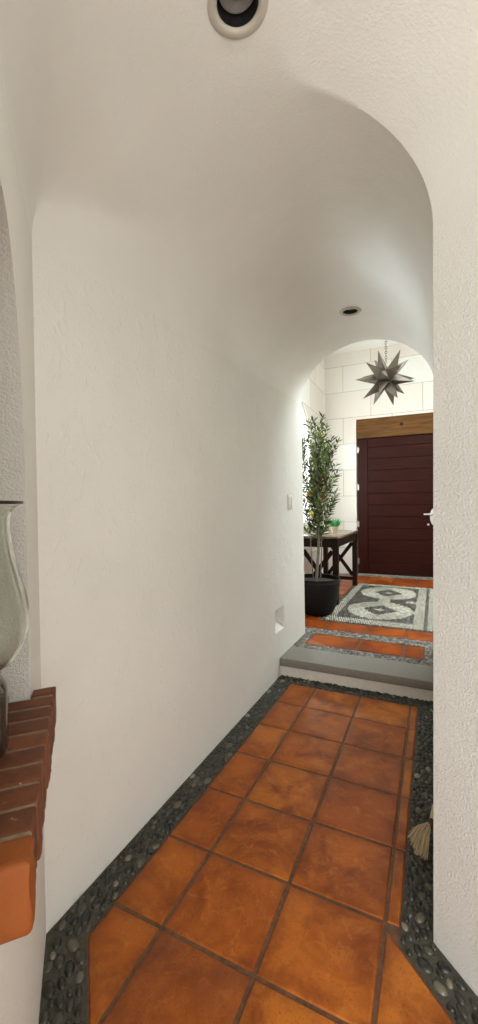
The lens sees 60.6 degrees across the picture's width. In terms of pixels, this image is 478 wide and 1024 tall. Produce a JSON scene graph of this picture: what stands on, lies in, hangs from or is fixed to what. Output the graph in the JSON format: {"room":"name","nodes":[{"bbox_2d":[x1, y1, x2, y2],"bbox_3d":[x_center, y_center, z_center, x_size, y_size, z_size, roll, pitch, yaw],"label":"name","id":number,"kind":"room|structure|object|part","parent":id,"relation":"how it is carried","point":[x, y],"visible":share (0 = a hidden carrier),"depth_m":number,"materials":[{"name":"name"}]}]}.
{"room":"traditional dwelling","nodes":[
{"label":"traditional dwelling","id":0,"kind":"room"},
{"bbox_2d":[0,75,45,1023],"bbox_3d":[-0.402,0.254,0.705,0.012,2.145,1.173,-1,1,-21],"label":"wall","id":1,"kind":"structure","parent":0,"point":[22,960],"depth_m":1.01,"materials":[{"name":"paint"}]},
{"bbox_2d":[0,181,29,702],"bbox_3d":[-0.544,-0.023,0.698,0.267,1.159,0.535,-1,1,-21],"label":"wall niche","id":2,"kind":"object","parent":1,"relation":"in","point":[12,456],"visible":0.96,"depth_m":0.97,"materials":[{"name":"paint"}]},
{"bbox_2d":[0,686,56,945],"bbox_3d":[-0.519,0.506,0.745,0.316,0.101,0.580,-1,1,-21],"label":"brick ledge","id":3,"kind":"object","parent":2,"relation":"attached to","point":[25,765],"visible":0.98,"depth_m":0.65,"materials":[{"name":"brown brick"}]},
{"bbox_2d":[0,500,29,757],"bbox_3d":[-0.498,0.217,0.754,0.200,0.474,0.200,0,1,40],"label":"hurricane vase","id":4,"kind":"object","parent":3,"relation":"on","point":[14,601],"visible":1,"depth_m":0.75,"materials":[{"name":"clear glass"}]},
{"bbox_2d":[0,504,29,669],"bbox_3d":[-0.498,0.143,0.753,0.201,0.316,0.201,0,1,25],"label":"glass bowl","id":5,"kind":"object","parent":4,"relation":"on","point":[14,601],"depth_m":0.74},
{"bbox_2d":[32,241,304,933],"bbox_3d":[-0.069,0.164,2.539,0.154,2.280,2.800,0,1,25],"label":"wall","id":6,"kind":"structure","parent":0,"point":[166,466],"depth_m":1.69,"materials":[{"name":"paint"}]},
{"bbox_2d":[39,675,477,1023],"bbox_3d":[0.337,1.282,1.474,1.828,0.015,3.472,-1,1,3],"label":"trim","id":7,"kind":"structure","parent":6,"relation":"attached to","point":[64,979],"depth_m":1.39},
{"bbox_2d":[408,805,432,860],"bbox_3d":[0.705,1.228,1.587,0.085,0.073,0.233,0,1,33],"label":"broom","id":8,"kind":"object","parent":7,"relation":"on","point":[421,832],"visible":0.99,"depth_m":1.55,"materials":[{"name":"beige wicker"}]},
{"bbox_2d":[287,495,292,508],"bbox_3d":[0.430,-0.085,3.419,0.014,0.120,0.120,0,1,25],"label":"light switch","id":9,"kind":"object","parent":6,"relation":"attached to","point":[289,497],"visible":1,"depth_m":3.40,"materials":[{"name":"white plastic"}]},
{"bbox_2d":[280,666,432,700],"bbox_3d":[0.871,1.231,3.062,1.091,0.098,0.276,0,1,25],"label":"trim","id":10,"kind":"structure","parent":6,"relation":"attached to","point":[415,693],"depth_m":2.92,"materials":[{"name":"grey concrete"}]},
{"bbox_2d":[280,646,432,690],"bbox_3d":[0.866,1.151,3.054,1.091,0.062,0.297,0,1,25],"label":"step","id":11,"kind":"structure","parent":6,"relation":"attached to","point":[412,675],"depth_m":2.98,"materials":[{"name":"grey concrete"}]},
{"bbox_2d":[292,573,432,665],"bbox_3d":[2.048,1.091,4.841,2.980,0.013,3.954,0,1,25],"label":"trim","id":12,"kind":"structure","parent":6,"relation":"attached to","point":[428,661],"depth_m":3.46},
{"bbox_2d":[0,0,477,402],"bbox_3d":[0.435,-1.141,1.424,2.112,0.613,4.689,-1,1,3],"label":"ceiling","id":13,"kind":"structure","parent":0,"point":[244,194],"depth_m":1.31,"materials":[{"name":"paint"}]},
{"bbox_2d":[207,0,268,39],"bbox_3d":[-0.004,-1.336,1.031,0.162,0.134,0.162,-1,1,-17],"label":"recessed light","id":14,"kind":"object","parent":13,"relation":"in","point":[232,19],"visible":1,"depth_m":1.07,"materials":[{"name":"white metal"}]},
{"bbox_2d":[339,306,361,315],"bbox_3d":[0.788,-1.474,2.897,0.156,0.127,0.156,-1,1,-19],"label":"recessed light","id":15,"kind":"object","parent":13,"relation":"in","point":[352,310],"visible":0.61,"depth_m":2.92,"materials":[{"name":"white metal"}]},
{"bbox_2d":[86,684,455,1023],"bbox_3d":[0.388,1.293,0.701,1.980,0.010,5.061,-1,1,-1],"label":"floor","id":16,"kind":"structure","parent":0,"point":[276,897],"depth_m":1.38,"materials":[{"name":"tile"}]},
{"bbox_2d":[301,359,325,573],"bbox_3d":[0.745,-0.806,5.657,0.060,3.840,3.555,0,1,25],"label":"wall","id":17,"kind":"structure","parent":0,"point":[313,395],"depth_m":6.58,"materials":[{"name":"white paint"}]},
{"bbox_2d":[301,404,310,525],"bbox_3d":[0.776,-0.723,5.746,0.030,1.866,1.556,0,1,25],"label":"window","id":18,"kind":"structure","parent":17,"relation":"in","point":[303,412],"depth_m":6.30,"materials":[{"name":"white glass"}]},
{"bbox_2d":[328,339,400,355],"bbox_3d":[2.097,-2.883,4.981,2.980,0.300,3.555,0,1,25],"label":"ceiling","id":19,"kind":"structure","parent":0,"point":[367,344],"depth_m":6.76,"materials":[{"name":"white paint"}]},
{"bbox_2d":[356,341,413,404],"bbox_3d":[1.749,-2.010,4.900,0.625,1.435,0.651,-1,1,-17],"label":"pendant","id":20,"kind":"object","parent":19,"relation":"hanging from","point":[384,378],"visible":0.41,"depth_m":4.81,"materials":[{"name":"metal"}]},
{"bbox_2d":[305,574,432,659],"bbox_3d":[2.075,1.093,4.898,2.980,0.010,4.073,0,1,25],"label":"floor","id":21,"kind":"structure","parent":0,"point":[414,652],"depth_m":3.72,"materials":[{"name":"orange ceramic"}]},
{"bbox_2d":[302,412,342,615],"bbox_3d":[0.845,0.007,4.533,0.574,2.190,0.635,-1,1,-34],"label":"potted tree","id":22,"kind":"object","parent":21,"relation":"on","point":[321,591],"visible":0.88,"depth_m":4.43,"materials":[{"name":"green plant"}]},
{"bbox_3d":[0.852,0.907,4.483,0.505,0.389,0.505,0,1,25],"label":"pot","id":23,"kind":"part","parent":22,"relation":"part of","materials":[{"name":"black plastic"}]},
{"bbox_2d":[304,530,357,604],"bbox_3d":[1.232,0.684,5.528,0.520,0.812,1.380,0,1,25],"label":"console table","id":24,"kind":"object","parent":21,"relation":"on","point":[334,541],"visible":0.59,"depth_m":5.13,"materials":[{"name":"brown wood"}]},
{"bbox_2d":[306,479,327,526],"bbox_3d":[1.081,-0.106,5.670,0.310,0.771,0.264,0,1,12],"label":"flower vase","id":25,"kind":"object","parent":24,"relation":"on","point":[322,479],"visible":0.05,"depth_m":5.63,"materials":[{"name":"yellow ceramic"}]},
{"bbox_3d":[1.316,0.692,6.202,0.066,0.781,0.066,0,1,25],"label":"leg","id":26,"kind":"part","parent":24,"relation":"part of","materials":[{"name":"brown wood"}]},
{"bbox_2d":[329,518,340,533],"bbox_3d":[1.240,0.170,5.322,0.229,0.219,0.204,-1,1,-25],"label":"plant","id":27,"kind":"object","parent":24,"relation":"on","point":[335,523],"visible":0.91,"depth_m":5.29,"materials":[{"name":"green plant"}]},
{"bbox_3d":[1.250,0.235,5.324,0.104,0.089,0.104,0,1,25],"label":"pot","id":28,"kind":"part","parent":27,"relation":"part of","materials":[{"name":"ceramic"}]},
{"bbox_3d":[1.149,0.708,4.853,0.066,0.781,0.066,0,1,25],"label":"leg","id":29,"kind":"part","parent":24,"relation":"part of","materials":[{"name":"brown wood"}]},
{"bbox_3d":[1.518,0.981,6.122,0.362,0.050,0.025,0,1,25],"label":"rail","id":30,"kind":"part","parent":24,"relation":"part of","materials":[{"name":"brown wood"}]},
{"bbox_3d":[1.704,0.690,6.017,0.066,0.781,0.066,0,1,25],"label":"leg","id":31,"kind":"part","parent":24,"relation":"part of","materials":[{"name":"brown wood"}]},
{"bbox_2d":[320,583,432,632],"bbox_3d":[1.810,1.092,4.965,1.107,0.017,2.230,0,1,25],"label":"mosaic","id":32,"kind":"object","parent":21,"relation":"on","point":[387,606],"depth_m":4.66,"materials":[{"name":"grey stone"}]},
{"bbox_2d":[325,343,432,573],"bbox_3d":[2.905,-0.838,6.657,2.980,3.840,0.110,0,1,25],"label":"wall","id":33,"kind":"structure","parent":0,"point":[345,404],"depth_m":7.04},
{"bbox_2d":[356,412,432,439],"bbox_3d":[2.612,-1.421,6.788,1.282,0.325,0.102,0,1,25],"label":"trim","id":34,"kind":"structure","parent":33,"relation":"attached to","point":[414,424],"depth_m":6.75,"materials":[{"name":"brown wood"}]},
{"bbox_2d":[357,434,432,576],"bbox_3d":[2.606,-0.100,6.778,1.271,2.303,0.119,0,1,25],"label":"door","id":35,"kind":"structure","parent":33,"relation":"in","point":[395,484],"depth_m":6.80,"materials":[{"name":"red wood"}]},
{"bbox_3d":[2.655,-1.178,6.780,1.001,0.148,0.044,0,1,25],"label":"rail","id":36,"kind":"part","parent":35,"relation":"part of","materials":[{"name":"red wood"}]},
{"bbox_3d":[3.119,0.077,6.530,0.130,0.283,0.026,0,1,25],"label":"handle","id":37,"kind":"part","parent":35,"relation":"part of","materials":[{"name":"silver metal"}]},
{"bbox_2d":[358,573,432,578],"bbox_3d":[2.634,1.065,6.811,1.282,0.018,0.108,0,1,25],"label":"trim","id":38,"kind":"structure","parent":33,"relation":"attached to","point":[358,573],"depth_m":6.80,"materials":[{"name":"grey stone"}]},
{"bbox_2d":[433,191,477,996],"bbox_3d":[0.984,0.247,0.134,0.006,2.145,2.306,-1,1,-21],"label":"wall","id":39,"kind":"structure","parent":0,"point":[455,237],"depth_m":1.14,"materials":[{"name":"paint"}]}
]}

